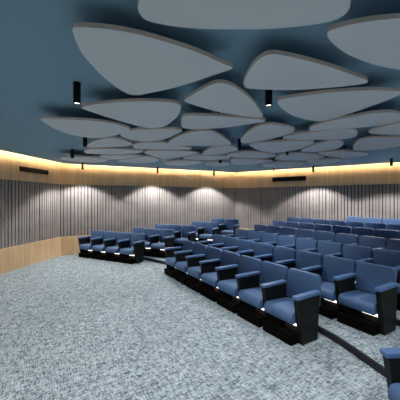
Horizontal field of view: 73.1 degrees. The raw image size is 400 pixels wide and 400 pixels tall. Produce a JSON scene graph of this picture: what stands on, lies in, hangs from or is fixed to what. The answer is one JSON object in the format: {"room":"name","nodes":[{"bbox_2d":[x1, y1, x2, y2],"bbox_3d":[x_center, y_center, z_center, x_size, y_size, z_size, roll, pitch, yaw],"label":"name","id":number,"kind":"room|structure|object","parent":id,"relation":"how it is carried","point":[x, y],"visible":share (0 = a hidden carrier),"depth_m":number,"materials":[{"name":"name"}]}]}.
{"room":"lecture hall","nodes":[
{"label":"lecture hall","id":0,"kind":"room"},
{"bbox_2d":[0,179,59,248],"bbox_3d":[-5.787,0.170,3.139,0.203,3.660,12.582,0,0,8],"label":"wall","id":1,"kind":"structure","parent":0,"point":[29,211],"depth_m":7.83,"materials":[{"name":"grey"}]},
{"bbox_2d":[0,150,60,183],"bbox_3d":[-5.690,-1.060,3.125,0.063,1.040,12.379,0,0,8],"label":"trim","id":2,"kind":"structure","parent":1,"relation":"attached to","point":[10,162],"depth_m":7.79,"materials":[{"name":"brown wood"}]},
{"bbox_2d":[19,166,47,174],"bbox_3d":[-4.919,-0.870,8.048,0.035,0.140,1.105,0,0,8],"label":"air vent","id":3,"kind":"object","parent":2,"relation":"attached to","point":[21,168],"visible":1,"depth_m":7.97,"materials":[{"name":"black metal"}]},
{"bbox_2d":[0,237,60,273],"bbox_3d":[-5.690,1.580,3.125,0.063,0.640,12.378,0,0,8],"label":"baseboard","id":4,"kind":"structure","parent":1,"relation":"attached to","point":[15,257],"depth_m":7.82,"materials":[{"name":"brown wood"}]},
{"bbox_2d":[60,184,234,236],"bbox_3d":[-1.637,0.170,10.864,7.281,3.660,0.204,0,0,-26],"label":"wall","id":5,"kind":"structure","parent":0,"point":[84,209],"depth_m":10.36,"materials":[{"name":"grey"}]},
{"bbox_2d":[61,230,233,255],"bbox_3d":[-1.595,1.580,10.775,7.077,0.640,0.061,0,0,-26],"label":"baseboard","id":6,"kind":"structure","parent":5,"relation":"attached to","point":[69,244],"depth_m":9.36,"materials":[{"name":"brown wood"}]},
{"bbox_2d":[61,163,234,187],"bbox_3d":[-1.595,-1.060,10.775,7.078,1.040,0.064,0,0,-26],"label":"trim","id":7,"kind":"structure","parent":5,"relation":"attached to","point":[72,174],"depth_m":10.43,"materials":[{"name":"brown wood"}]},
{"bbox_2d":[0,254,388,399],"bbox_3d":[0.705,1.950,4.650,14.590,0.100,15.300,0,0,0],"label":"floor","id":8,"kind":"structure","parent":0,"point":[73,327],"depth_m":3.50,"materials":[{"name":"carpet"}]},
{"bbox_2d":[78,230,103,258],"bbox_3d":[-3.673,1.482,9.158,0.682,0.835,0.629,0,0,27],"label":"chair","id":9,"kind":"object","parent":8,"relation":"on","point":[97,237],"visible":0.86,"depth_m":9.01,"materials":[{"name":"blue fabric"}]},
{"bbox_2d":[91,231,116,259],"bbox_3d":[-3.119,1.482,8.879,0.617,0.835,0.629,0,0,27],"label":"chair","id":10,"kind":"object","parent":8,"relation":"on","point":[110,237],"visible":0.87,"depth_m":8.70,"materials":[{"name":"blue fabric"}]},
{"bbox_2d":[105,232,130,261],"bbox_3d":[-2.593,1.482,8.614,0.617,0.835,0.629,0,0,27],"label":"chair","id":11,"kind":"object","parent":8,"relation":"on","point":[123,238],"visible":0.84,"depth_m":8.43,"materials":[{"name":"blue fabric"}]},
{"bbox_2d":[119,233,145,263],"bbox_3d":[-2.068,1.482,8.350,0.617,0.835,0.629,0,0,27],"label":"chair","id":12,"kind":"object","parent":8,"relation":"on","point":[133,254],"visible":1,"depth_m":8.16,"materials":[{"name":"blue fabric"}]},
{"bbox_2d":[164,240,194,278],"bbox_3d":[-0.517,1.482,6.904,0.629,0.835,0.682,0,0,-31],"label":"chair","id":13,"kind":"object","parent":8,"relation":"on","point":[173,254],"visible":0.75,"depth_m":6.81,"materials":[{"name":"blue fabric"}]},
{"bbox_2d":[174,243,207,284],"bbox_3d":[-0.194,1.482,6.374,0.629,0.835,0.617,0,0,-31],"label":"chair","id":14,"kind":"object","parent":8,"relation":"on","point":[200,250],"visible":0.75,"depth_m":6.21,"materials":[{"name":"blue fabric"}]},
{"bbox_2d":[186,246,222,292],"bbox_3d":[0.112,1.482,5.872,0.629,0.835,0.617,0,0,-31],"label":"chair","id":15,"kind":"object","parent":8,"relation":"on","point":[213,255],"visible":0.79,"depth_m":5.71,"materials":[{"name":"blue fabric"}]},
{"bbox_2d":[200,250,239,301],"bbox_3d":[0.417,1.482,5.370,0.629,0.835,0.617,0,0,-31],"label":"chair","id":16,"kind":"object","parent":8,"relation":"on","point":[229,267],"visible":0.74,"depth_m":5.23,"materials":[{"name":"blue fabric"}]},
{"bbox_2d":[217,255,261,313],"bbox_3d":[0.723,1.482,4.868,0.629,0.835,0.617,0,0,-31],"label":"chair","id":17,"kind":"object","parent":8,"relation":"on","point":[248,276],"visible":0.83,"depth_m":4.74,"materials":[{"name":"blue fabric"}]},
{"bbox_2d":[237,261,287,327],"bbox_3d":[1.029,1.482,4.365,0.629,0.835,0.617,0,0,-31],"label":"chair","id":18,"kind":"object","parent":8,"relation":"on","point":[273,276],"visible":0.9,"depth_m":4.25,"materials":[{"name":"blue fabric"}]},
{"bbox_2d":[144,257,385,377],"bbox_3d":[0.405,1.858,3.875,2.370,0.084,14.274,0,0,-27],"label":"trim","id":19,"kind":"structure","parent":8,"relation":"on","point":[369,361],"depth_m":3.36,"materials":[{"name":"grey"}]},
{"bbox_2d":[263,268,321,345],"bbox_3d":[1.335,1.482,3.863,0.629,0.835,0.617,0,0,-31],"label":"chair","id":20,"kind":"object","parent":8,"relation":"on","point":[294,320],"visible":1,"depth_m":3.68,"materials":[{"name":"blue fabric"}]},
{"bbox_2d":[380,347,399,399],"bbox_3d":[1.842,1.482,1.976,0.629,0.835,0.682,0,0,-6],"label":"chair","id":21,"kind":"object","parent":8,"relation":"on","point":[391,356],"visible":1,"depth_m":2.21,"materials":[{"name":"blue fabric"}]},
{"bbox_2d":[0,0,399,171],"bbox_3d":[0.729,-1.250,4.628,13.943,0.060,14.656,0,0,0],"label":"ceiling","id":22,"kind":"structure","parent":0,"point":[41,58],"depth_m":2.58,"materials":[{"name":"blue paint"}]},
{"bbox_2d":[73,81,80,104],"bbox_3d":[-1.280,-1.110,2.810,0.074,0.220,0.074,0,0,0],"label":"spotlight","id":23,"kind":"object","parent":22,"relation":"in","point":[76,85],"visible":1,"depth_m":2.78,"materials":[{"name":"black metal"}]},
{"bbox_2d":[59,153,106,162],"bbox_3d":[-2.988,-1.130,7.016,1.115,0.180,0.984,0,0,0],"label":"ceiling panel","id":24,"kind":"object","parent":22,"relation":"hanging from","point":[93,159],"visible":0.88,"depth_m":6.93,"materials":[{"name":"white fabric"}]},
{"bbox_2d":[40,116,129,137],"bbox_3d":[-1.575,-1.130,3.990,1.088,0.180,1.084,0,0,0],"label":"ceiling panel","id":25,"kind":"object","parent":22,"relation":"hanging from","point":[89,127],"visible":1,"depth_m":3.82,"materials":[{"name":"white fabric"}]},
{"bbox_2d":[87,136,132,147],"bbox_3d":[-1.771,-1.130,4.974,1.027,0.180,0.669,0,0,21],"label":"ceiling panel","id":26,"kind":"object","parent":22,"relation":"hanging from","point":[112,141],"visible":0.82,"depth_m":4.88,"materials":[{"name":"white fabric"}]},
{"bbox_2d":[84,147,142,153],"bbox_3d":[-1.877,-1.130,5.810,1.298,0.180,0.672,0,0,0],"label":"ceiling panel","id":27,"kind":"object","parent":22,"relation":"hanging from","point":[105,150],"visible":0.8,"depth_m":5.67,"materials":[{"name":"white fabric"}]},
{"bbox_2d":[99,154,141,158],"bbox_3d":[-1.905,-1.130,6.596,1.070,0.180,0.664,0,0,0],"label":"ceiling panel","id":28,"kind":"object","parent":22,"relation":"hanging from","point":[104,156],"visible":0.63,"depth_m":6.46,"materials":[{"name":"white fabric"}]},
{"bbox_2d":[81,98,180,127],"bbox_3d":[-0.779,-1.130,3.378,1.122,0.180,1.075,0,0,0],"label":"ceiling panel","id":29,"kind":"object","parent":22,"relation":"hanging from","point":[142,112],"visible":1,"depth_m":3.14,"materials":[{"name":"white fabric"}]},
{"bbox_2d":[116,155,158,162],"bbox_3d":[-1.549,-1.130,7.141,1.371,0.180,0.807,0,0,38],"label":"ceiling panel","id":30,"kind":"object","parent":22,"relation":"hanging from","point":[146,158],"visible":0.84,"depth_m":7.04,"materials":[{"name":"white fabric"}]},
{"bbox_2d":[120,127,181,141],"bbox_3d":[-0.813,-1.130,4.289,0.728,0.180,1.073,0,0,-36],"label":"ceiling panel","id":31,"kind":"object","parent":22,"relation":"hanging from","point":[143,134],"visible":0.83,"depth_m":4.22,"materials":[{"name":"white fabric"}]},
{"bbox_2d":[72,22,231,94],"bbox_3d":[-0.292,-1.130,2.151,1.091,0.180,1.053,0,0,0],"label":"ceiling panel","id":32,"kind":"object","parent":22,"relation":"hanging from","point":[135,61],"visible":1,"depth_m":1.98,"materials":[{"name":"white fabric"}]},
{"bbox_2d":[133,141,191,149],"bbox_3d":[-0.743,-1.130,5.229,1.152,0.180,0.708,0,0,0],"label":"ceiling panel","id":33,"kind":"object","parent":22,"relation":"hanging from","point":[160,145],"visible":0.76,"depth_m":5.25,"materials":[{"name":"white fabric"}]},
{"bbox_2d":[144,149,197,158],"bbox_3d":[-0.635,-1.130,6.258,1.183,0.180,1.149,0,0,0],"label":"ceiling panel","id":34,"kind":"object","parent":22,"relation":"hanging from","point":[163,154],"visible":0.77,"depth_m":6.04,"materials":[{"name":"white fabric"}]},
{"bbox_2d":[164,159,202,165],"bbox_3d":[-0.463,-1.130,7.663,1.092,0.180,1.001,0,0,0],"label":"ceiling panel","id":35,"kind":"object","parent":22,"relation":"hanging from","point":[172,162],"visible":0.88,"depth_m":7.49,"materials":[{"name":"white fabric"}]},
{"bbox_2d":[168,129,230,145],"bbox_3d":[-0.003,-1.130,4.629,1.164,0.180,1.143,0,0,0],"label":"ceiling panel","id":36,"kind":"object","parent":22,"relation":"hanging from","point":[197,137],"visible":0.98,"depth_m":4.64,"materials":[{"name":"white fabric"}]},
{"bbox_2d":[183,154,229,159],"bbox_3d":[0.157,-1.130,6.674,1.172,0.180,0.701,0,0,0],"label":"ceiling panel","id":37,"kind":"object","parent":22,"relation":"hanging from","point":[198,156],"visible":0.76,"depth_m":6.61,"materials":[{"name":"white fabric"}]},
{"bbox_2d":[205,160,229,166],"bbox_3d":[0.506,-1.130,7.889,0.721,0.180,1.139,0,0,0],"label":"ceiling panel","id":38,"kind":"object","parent":22,"relation":"hanging from","point":[215,163],"visible":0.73,"depth_m":7.69,"materials":[{"name":"white fabric"}]},
{"bbox_2d":[203,145,237,154],"bbox_3d":[0.368,-1.130,5.747,0.602,0.180,1.117,0,0,-31],"label":"ceiling panel","id":39,"kind":"object","parent":22,"relation":"hanging from","point":[213,150],"visible":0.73,"depth_m":5.56,"materials":[{"name":"white fabric"}]},
{"bbox_2d":[181,112,264,128],"bbox_3d":[0.300,-1.130,3.645,1.124,0.180,0.652,0,0,0],"label":"ceiling panel","id":40,"kind":"object","parent":22,"relation":"hanging from","point":[188,120],"visible":0.92,"depth_m":3.53,"materials":[{"name":"white fabric"}]},
{"bbox_2d":[184,79,262,117],"bbox_3d":[0.397,-1.130,2.961,1.144,0.180,0.607,0,0,-42],"label":"ceiling panel","id":41,"kind":"object","parent":22,"relation":"hanging from","point":[219,95],"visible":1,"depth_m":2.79,"materials":[{"name":"white fabric"}]},
{"bbox_2d":[138,0,350,28],"bbox_3d":[0.238,-1.130,1.411,1.153,0.180,0.468,0,0,0],"label":"ceiling panel","id":42,"kind":"object","parent":22,"relation":"hanging from","point":[199,14],"visible":1,"depth_m":1.50,"materials":[{"name":"white fabric"}]},
{"bbox_2d":[227,148,275,157],"bbox_3d":[1.207,-1.130,6.281,1.137,0.180,0.814,0,0,0],"label":"ceiling panel","id":43,"kind":"object","parent":22,"relation":"hanging from","point":[241,154],"visible":0.93,"depth_m":6.17,"materials":[{"name":"white fabric"}]},
{"bbox_2d":[231,158,271,164],"bbox_3d":[1.378,-1.130,7.395,1.130,0.180,1.163,0,0,0],"label":"ceiling panel","id":44,"kind":"object","parent":22,"relation":"hanging from","point":[237,161],"visible":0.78,"depth_m":7.29,"materials":[{"name":"white fabric"}]},
{"bbox_2d":[241,122,294,142],"bbox_3d":[1.065,-1.130,4.316,0.709,0.180,1.206,0,0,0],"label":"ceiling panel","id":45,"kind":"object","parent":22,"relation":"hanging from","point":[263,131],"visible":1,"depth_m":4.14,"materials":[{"name":"white fabric"}]},
{"bbox_2d":[265,90,271,106],"bbox_3d":[0.730,-1.110,2.870,0.074,0.220,0.074,0,0,0],"label":"spotlight","id":46,"kind":"object","parent":22,"relation":"in","point":[268,93],"visible":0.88,"depth_m":2.84,"materials":[{"name":"black metal"}]},
{"bbox_2d":[250,137,314,152],"bbox_3d":[1.508,-1.130,5.351,1.151,0.180,1.164,0,0,0],"label":"ceiling panel","id":47,"kind":"object","parent":22,"relation":"hanging from","point":[273,146],"visible":0.92,"depth_m":5.15,"materials":[{"name":"white fabric"}]},
{"bbox_2d":[262,161,305,166],"bbox_3d":[2.453,-1.130,8.015,1.200,0.180,1.172,0,0,0],"label":"ceiling panel","id":48,"kind":"object","parent":22,"relation":"hanging from","point":[277,163],"visible":0.84,"depth_m":7.91,"materials":[{"name":"white fabric"}]},
{"bbox_2d":[275,150,323,160],"bbox_3d":[2.440,-1.130,6.561,1.191,0.180,1.197,0,0,0],"label":"ceiling panel","id":49,"kind":"object","parent":22,"relation":"hanging from","point":[299,155],"visible":0.92,"depth_m":6.46,"materials":[{"name":"white fabric"}]},
{"bbox_2d":[244,50,367,89],"bbox_3d":[0.934,-1.130,2.239,1.095,0.180,0.626,0,0,0],"label":"ceiling panel","id":50,"kind":"object","parent":22,"relation":"hanging from","point":[272,69],"visible":1,"depth_m":2.24,"materials":[{"name":"white fabric"}]},
{"bbox_2d":[283,128,356,139],"bbox_3d":[1.969,-1.130,4.316,1.170,0.180,0.744,0,0,0],"label":"ceiling panel","id":51,"kind":"object","parent":22,"relation":"hanging from","point":[334,134],"visible":0.78,"depth_m":4.32,"materials":[{"name":"white fabric"}]},
{"bbox_2d":[301,139,342,151],"bbox_3d":[2.462,-1.130,5.309,0.648,0.180,1.133,0,0,0],"label":"ceiling panel","id":52,"kind":"object","parent":22,"relation":"hanging from","point":[326,145],"visible":0.84,"depth_m":5.25,"materials":[{"name":"white fabric"}]},
{"bbox_2d":[307,156,341,163],"bbox_3d":[3.400,-1.130,7.344,0.885,0.180,0.856,0,0,41],"label":"ceiling panel","id":53,"kind":"object","parent":22,"relation":"hanging from","point":[325,160],"visible":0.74,"depth_m":7.21,"materials":[{"name":"white fabric"}]},
{"bbox_2d":[277,87,399,120],"bbox_3d":[1.407,-1.130,3.058,1.181,0.180,0.997,0,0,0],"label":"ceiling panel","id":54,"kind":"object","parent":22,"relation":"hanging from","point":[318,105],"visible":1,"depth_m":2.85,"materials":[{"name":"white fabric"}]},
{"bbox_2d":[319,147,367,156],"bbox_3d":[3.264,-1.130,6.140,1.250,0.180,0.683,0,0,-31],"label":"ceiling panel","id":55,"kind":"object","parent":22,"relation":"hanging from","point":[333,153],"visible":0.91,"depth_m":6.04,"materials":[{"name":"white fabric"}]},
{"bbox_2d":[309,110,399,130],"bbox_3d":[2.060,-1.130,3.625,1.134,0.180,0.679,0,0,28],"label":"ceiling panel","id":56,"kind":"object","parent":22,"relation":"hanging from","point":[375,117],"visible":0.91,"depth_m":3.54,"materials":[{"name":"white fabric"}]},
{"bbox_2d":[327,13,399,69],"bbox_3d":[1.405,-1.130,1.825,1.240,0.180,0.510,0,0,-26],"label":"ceiling panel","id":57,"kind":"object","parent":22,"relation":"hanging from","point":[375,39],"visible":1,"depth_m":1.74,"materials":[{"name":"white fabric"}]},
{"bbox_2d":[353,135,399,150],"bbox_3d":[3.455,-1.130,4.936,1.156,0.180,1.347,0,0,32],"label":"ceiling panel","id":58,"kind":"object","parent":22,"relation":"hanging from","point":[376,142],"visible":0.94,"depth_m":4.88,"materials":[{"name":"white fabric"}]},
{"bbox_2d":[369,121,399,134],"bbox_3d":[3.092,-1.130,3.959,0.980,0.180,0.753,0,0,-14],"label":"ceiling panel","id":59,"kind":"object","parent":22,"relation":"hanging from","point":[393,128],"visible":0.82,"depth_m":4.00,"materials":[{"name":"white fabric"}]},
{"bbox_2d":[144,256,399,365],"bbox_3d":[4.292,1.860,4.503,9.812,0.080,16.721,0,0,-27],"label":"floor","id":60,"kind":"structure","parent":0,"point":[370,345],"depth_m":3.57,"materials":[{"name":"carpet"}]},
{"bbox_2d":[144,228,159,255],"bbox_3d":[-1.723,1.403,9.094,0.617,0.835,0.629,0,0,27],"label":"chair","id":61,"kind":"object","parent":60,"relation":"on","point":[152,234],"visible":0.72,"depth_m":8.98,"materials":[{"name":"blue fabric"}]},
{"bbox_2d":[150,229,174,257],"bbox_3d":[-1.198,1.403,8.830,0.617,0.835,0.629,0,0,27],"label":"chair","id":62,"kind":"object","parent":60,"relation":"on","point":[166,235],"visible":0.91,"depth_m":8.66,"materials":[{"name":"blue fabric"}]},
{"bbox_2d":[196,234,225,247],"bbox_3d":[0.313,1.403,7.503,0.629,0.835,0.682,0,0,-31],"label":"chair","id":63,"kind":"object","parent":60,"relation":"on","point":[218,241],"visible":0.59,"depth_m":7.58,"materials":[{"name":"blue fabric"}]},
{"bbox_2d":[220,236,239,251],"bbox_3d":[0.635,1.403,6.973,0.629,0.835,0.617,0,0,-31],"label":"chair","id":64,"kind":"object","parent":60,"relation":"on","point":[231,243],"visible":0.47,"depth_m":6.96,"materials":[{"name":"blue fabric"}]},
{"bbox_2d":[235,239,254,256],"bbox_3d":[0.941,1.403,6.471,0.629,0.835,0.617,0,0,-31],"label":"chair","id":65,"kind":"object","parent":60,"relation":"on","point":[246,247],"visible":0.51,"depth_m":6.47,"materials":[{"name":"blue fabric"}]},
{"bbox_2d":[253,242,273,261],"bbox_3d":[1.247,1.403,5.969,0.629,0.835,0.617,0,0,-31],"label":"chair","id":66,"kind":"object","parent":60,"relation":"on","point":[263,251],"visible":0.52,"depth_m":5.99,"materials":[{"name":"blue fabric"}]},
{"bbox_2d":[259,246,295,286],"bbox_3d":[1.553,1.403,5.467,0.629,0.835,0.617,0,0,-31],"label":"chair","id":67,"kind":"object","parent":60,"relation":"on","point":[285,256],"visible":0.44,"depth_m":5.51,"materials":[{"name":"blue fabric"}]},
{"bbox_2d":[285,250,322,297],"bbox_3d":[1.859,1.403,4.964,0.629,0.835,0.617,0,0,-31],"label":"chair","id":68,"kind":"object","parent":60,"relation":"on","point":[312,262],"visible":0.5,"depth_m":5.03,"materials":[{"name":"blue fabric"}]},
{"bbox_2d":[319,255,355,319],"bbox_3d":[2.164,1.403,4.462,0.629,0.835,0.617,0,0,-31],"label":"chair","id":69,"kind":"object","parent":60,"relation":"on","point":[340,271],"visible":0.77,"depth_m":4.29,"materials":[{"name":"blue fabric"}]},
{"bbox_2d":[337,261,398,335],"bbox_3d":[2.470,1.403,3.960,0.629,0.835,0.617,0,0,-31],"label":"chair","id":70,"kind":"object","parent":60,"relation":"on","point":[371,314],"visible":1,"depth_m":3.83,"materials":[{"name":"blue fabric"}]},
{"bbox_2d":[235,184,399,228],"bbox_3d":[4.855,0.170,10.252,7.888,3.660,0.203,0,0,34],"label":"wall","id":71,"kind":"structure","parent":0,"point":[261,205],"depth_m":10.41,"materials":[{"name":"grey"}]},
{"bbox_2d":[235,162,399,187],"bbox_3d":[4.800,-1.060,10.170,7.685,1.040,0.065,0,0,34],"label":"trim","id":72,"kind":"structure","parent":71,"relation":"attached to","point":[381,173],"depth_m":10.12,"materials":[{"name":"brown wood"}]},
{"bbox_2d":[272,176,305,181],"bbox_3d":[3.583,-0.850,10.923,1.336,0.180,0.036,0,0,34],"label":"air vent","id":73,"kind":"object","parent":72,"relation":"attached to","point":[294,178],"visible":1,"depth_m":10.91,"materials":[{"name":"black metal"}]},
{"bbox_2d":[396,310,399,319],"bbox_3d":[4.736,1.780,4.693,8.826,0.080,16.660,0,0,-27],"label":"floor","id":74,"kind":"structure","parent":0,"point":[397,311],"depth_m":4.08,"materials":[{"name":"carpet"}]},
{"bbox_2d":[164,225,181,246],"bbox_3d":[-1.013,1.323,9.594,0.617,0.835,0.629,0,0,27],"label":"chair","id":75,"kind":"object","parent":74,"relation":"on","point":[177,228],"visible":0.44,"depth_m":9.71,"materials":[{"name":"blue fabric"}]},
{"bbox_2d":[174,225,195,249],"bbox_3d":[-0.488,1.323,9.330,0.617,0.835,0.629,0,0,27],"label":"chair","id":76,"kind":"object","parent":74,"relation":"on","point":[188,231],"visible":0.77,"depth_m":9.33,"materials":[{"name":"blue fabric"}]},
{"bbox_2d":[224,229,247,239],"bbox_3d":[1.059,1.323,8.239,0.629,0.835,0.682,0,0,-31],"label":"chair","id":77,"kind":"object","parent":74,"relation":"on","point":[239,233],"visible":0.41,"depth_m":8.33,"materials":[{"name":"blue fabric"}]},
{"bbox_2d":[247,230,261,242],"bbox_3d":[1.382,1.323,7.709,0.629,0.835,0.617,0,0,-31],"label":"chair","id":78,"kind":"object","parent":74,"relation":"on","point":[255,236],"visible":0.34,"depth_m":7.79,"materials":[{"name":"blue fabric"}]},
{"bbox_2d":[261,232,277,246],"bbox_3d":[1.688,1.323,7.207,0.629,0.835,0.617,0,0,-31],"label":"chair","id":79,"kind":"object","parent":74,"relation":"on","point":[269,238],"visible":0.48,"depth_m":7.29,"materials":[{"name":"blue fabric"}]},
{"bbox_2d":[277,235,295,248],"bbox_3d":[1.993,1.323,6.704,0.629,0.835,0.617,0,0,-31],"label":"chair","id":80,"kind":"object","parent":74,"relation":"on","point":[283,240],"visible":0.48,"depth_m":6.80,"materials":[{"name":"blue fabric"}]},
{"bbox_2d":[296,237,317,252],"bbox_3d":[2.299,1.323,6.202,0.629,0.835,0.617,0,0,-31],"label":"chair","id":81,"kind":"object","parent":74,"relation":"on","point":[306,244],"visible":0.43,"depth_m":6.31,"materials":[{"name":"blue fabric"}]},
{"bbox_2d":[317,240,342,281],"bbox_3d":[2.605,1.323,5.700,0.629,0.835,0.617,0,0,-31],"label":"chair","id":82,"kind":"object","parent":74,"relation":"on","point":[324,248],"visible":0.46,"depth_m":5.81,"materials":[{"name":"blue fabric"}]},
{"bbox_2d":[329,244,372,289],"bbox_3d":[2.911,1.323,5.198,0.629,0.835,0.617,0,0,-31],"label":"chair","id":83,"kind":"object","parent":74,"relation":"on","point":[357,253],"visible":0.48,"depth_m":5.29,"materials":[{"name":"blue fabric"}]},
{"bbox_2d":[361,248,399,299],"bbox_3d":[3.217,1.323,4.695,0.629,0.835,0.617,0,0,-31],"label":"chair","id":84,"kind":"object","parent":74,"relation":"on","point":[391,258],"visible":0.34,"depth_m":4.85,"materials":[{"name":"blue fabric"}]},
{"bbox_3d":[2.948,1.700,4.643,10.095,0.079,15.275,0,0,0],"label":"floor","id":85,"kind":"structure","parent":0,"visible":0},
{"bbox_2d":[191,221,204,240],"bbox_3d":[-0.202,1.242,10.129,0.682,0.835,0.629,0,0,27],"label":"chair","id":86,"kind":"object","parent":85,"relation":"on","point":[200,226],"visible":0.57,"depth_m":10.23,"materials":[{"name":"blue fabric"}]},
{"bbox_2d":[199,222,218,240],"bbox_3d":[0.352,1.242,9.850,0.617,0.835,0.629,0,0,27],"label":"chair","id":87,"kind":"object","parent":85,"relation":"on","point":[211,228],"visible":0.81,"depth_m":9.83,"materials":[{"name":"blue fabric"}]},
{"bbox_2d":[248,224,266,232],"bbox_3d":[1.816,1.242,8.957,0.629,0.835,0.682,0,0,-31],"label":"chair","id":88,"kind":"object","parent":85,"relation":"on","point":[258,227],"visible":0.32,"depth_m":9.06,"materials":[{"name":"blue fabric"}]},
{"bbox_2d":[267,225,280,234],"bbox_3d":[2.139,1.242,8.427,0.629,0.835,0.617,0,0,-31],"label":"chair","id":89,"kind":"object","parent":85,"relation":"on","point":[270,229],"visible":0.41,"depth_m":8.52,"materials":[{"name":"blue fabric"}]},
{"bbox_2d":[281,227,296,236],"bbox_3d":[2.444,1.242,7.925,0.629,0.835,0.617,0,0,-31],"label":"chair","id":90,"kind":"object","parent":85,"relation":"on","point":[288,231],"visible":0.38,"depth_m":8.04,"materials":[{"name":"blue fabric"}]},
{"bbox_2d":[296,229,314,238],"bbox_3d":[2.750,1.242,7.423,0.629,0.835,0.617,0,0,-31],"label":"chair","id":91,"kind":"object","parent":85,"relation":"on","point":[304,233],"visible":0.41,"depth_m":7.55,"materials":[{"name":"blue fabric"}]},
{"bbox_2d":[314,231,334,241],"bbox_3d":[3.056,1.242,6.920,0.629,0.835,0.617,0,0,-31],"label":"chair","id":92,"kind":"object","parent":85,"relation":"on","point":[319,235],"visible":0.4,"depth_m":7.04,"materials":[{"name":"blue fabric"}]},
{"bbox_2d":[335,233,358,256],"bbox_3d":[3.362,1.242,6.418,0.629,0.835,0.617,0,0,-31],"label":"chair","id":93,"kind":"object","parent":85,"relation":"on","point":[342,238],"visible":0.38,"depth_m":6.54,"materials":[{"name":"blue fabric"}]},
{"bbox_2d":[359,235,386,257],"bbox_3d":[3.668,1.242,5.916,0.629,0.835,0.617,0,0,-31],"label":"chair","id":94,"kind":"object","parent":85,"relation":"on","point":[368,241],"visible":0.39,"depth_m":6.03,"materials":[{"name":"blue fabric"}]},
{"bbox_2d":[387,239,399,250],"bbox_3d":[3.974,1.242,5.414,0.629,0.835,0.617,0,0,-31],"label":"chair","id":95,"kind":"object","parent":85,"relation":"on","point":[392,244],"visible":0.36,"depth_m":5.68,"materials":[{"name":"blue fabric"}]},
{"bbox_3d":[3.428,1.620,4.643,9.133,0.080,15.275,0,0,0],"label":"floor","id":96,"kind":"structure","parent":0,"visible":0},
{"bbox_2d":[205,218,224,239],"bbox_3d":[0.598,1.163,10.589,0.682,0.835,0.629,0,0,27],"label":"chair","id":97,"kind":"object","parent":96,"relation":"on","point":[221,222],"visible":0.39,"depth_m":10.69,"materials":[{"name":"blue fabric"}]},
{"bbox_2d":[220,219,238,236],"bbox_3d":[1.152,1.163,10.310,0.617,0.835,0.629,0,0,27],"label":"chair","id":98,"kind":"object","parent":96,"relation":"on","point":[230,224],"visible":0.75,"depth_m":10.45,"materials":[{"name":"blue fabric"}]},
{"bbox_2d":[285,221,298,228],"bbox_3d":[2.937,1.163,9.077,0.629,0.835,0.617,0,0,-31],"label":"chair","id":99,"kind":"object","parent":96,"relation":"on","point":[287,223],"visible":0.27,"depth_m":9.18,"materials":[{"name":"blue fabric"}]},
{"bbox_2d":[299,223,314,229],"bbox_3d":[3.243,1.163,8.575,0.629,0.835,0.617,0,0,-31],"label":"chair","id":100,"kind":"object","parent":96,"relation":"on","point":[310,226],"visible":0.3,"depth_m":8.68,"materials":[{"name":"blue fabric"}]},
{"bbox_2d":[314,224,331,231],"bbox_3d":[3.549,1.163,8.073,0.629,0.835,0.617,0,0,-31],"label":"chair","id":101,"kind":"object","parent":96,"relation":"on","point":[318,227],"visible":0.27,"depth_m":8.21,"materials":[{"name":"blue fabric"}]},
{"bbox_2d":[332,225,351,233],"bbox_3d":[3.854,1.163,7.571,0.629,0.835,0.617,0,0,-31],"label":"chair","id":102,"kind":"object","parent":96,"relation":"on","point":[336,229],"visible":0.32,"depth_m":7.69,"materials":[{"name":"blue fabric"}]},
{"bbox_2d":[352,227,374,243],"bbox_3d":[4.160,1.163,7.068,0.629,0.835,0.617,0,0,-31],"label":"chair","id":103,"kind":"object","parent":96,"relation":"on","point":[359,231],"visible":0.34,"depth_m":7.20,"materials":[{"name":"blue fabric"}]},
{"bbox_2d":[375,229,399,246],"bbox_3d":[4.466,1.163,6.566,0.629,0.835,0.617,0,0,-31],"label":"chair","id":104,"kind":"object","parent":96,"relation":"on","point":[387,234],"visible":0.26,"depth_m":6.70,"materials":[{"name":"blue fabric"}]},
{"bbox_3d":[3.868,1.540,4.643,8.254,0.080,15.275,0,0,0],"label":"floor","id":105,"kind":"structure","parent":0,"visible":0},
{"bbox_2d":[329,220,345,226],"bbox_3d":[4.326,1.083,8.757,0.629,0.835,0.617,0,0,-31],"label":"chair","id":106,"kind":"object","parent":105,"relation":"on","point":[331,222],"visible":0.25,"depth_m":8.88,"materials":[{"name":"blue fabric"}]},
{"bbox_2d":[346,221,364,228],"bbox_3d":[4.632,1.083,8.255,0.629,0.835,0.617,0,0,-31],"label":"chair","id":107,"kind":"object","parent":105,"relation":"on","point":[352,224],"visible":0.26,"depth_m":8.38,"materials":[{"name":"blue fabric"}]},
{"bbox_2d":[365,222,385,230],"bbox_3d":[4.938,1.083,7.753,0.629,0.835,0.617,0,0,-31],"label":"chair","id":108,"kind":"object","parent":105,"relation":"on","point":[372,225],"visible":0.3,"depth_m":7.89,"materials":[{"name":"blue fabric"}]},
{"bbox_2d":[387,224,399,230],"bbox_3d":[5.244,1.083,7.250,0.629,0.835,0.617,0,0,-31],"label":"chair","id":109,"kind":"object","parent":105,"relation":"on","point":[389,226],"visible":0.21,"depth_m":7.49,"materials":[{"name":"blue fabric"}]},
{"bbox_3d":[4.328,1.460,4.643,7.333,0.079,15.275,0,0,0],"label":"floor","id":110,"kind":"structure","parent":0,"visible":0},
{"bbox_2d":[363,217,381,223],"bbox_3d":[5.506,1.002,8.780,0.629,0.835,0.617,0,0,-31],"label":"chair","id":111,"kind":"object","parent":110,"relation":"on","point":[366,219],"visible":0.25,"depth_m":8.91,"materials":[{"name":"blue fabric"}]},
{"bbox_2d":[382,218,399,229],"bbox_3d":[5.812,1.002,8.278,0.629,0.835,0.617,0,0,-31],"label":"chair","id":112,"kind":"object","parent":110,"relation":"on","point":[386,221],"visible":0.26,"depth_m":8.46,"materials":[{"name":"blue fabric"}]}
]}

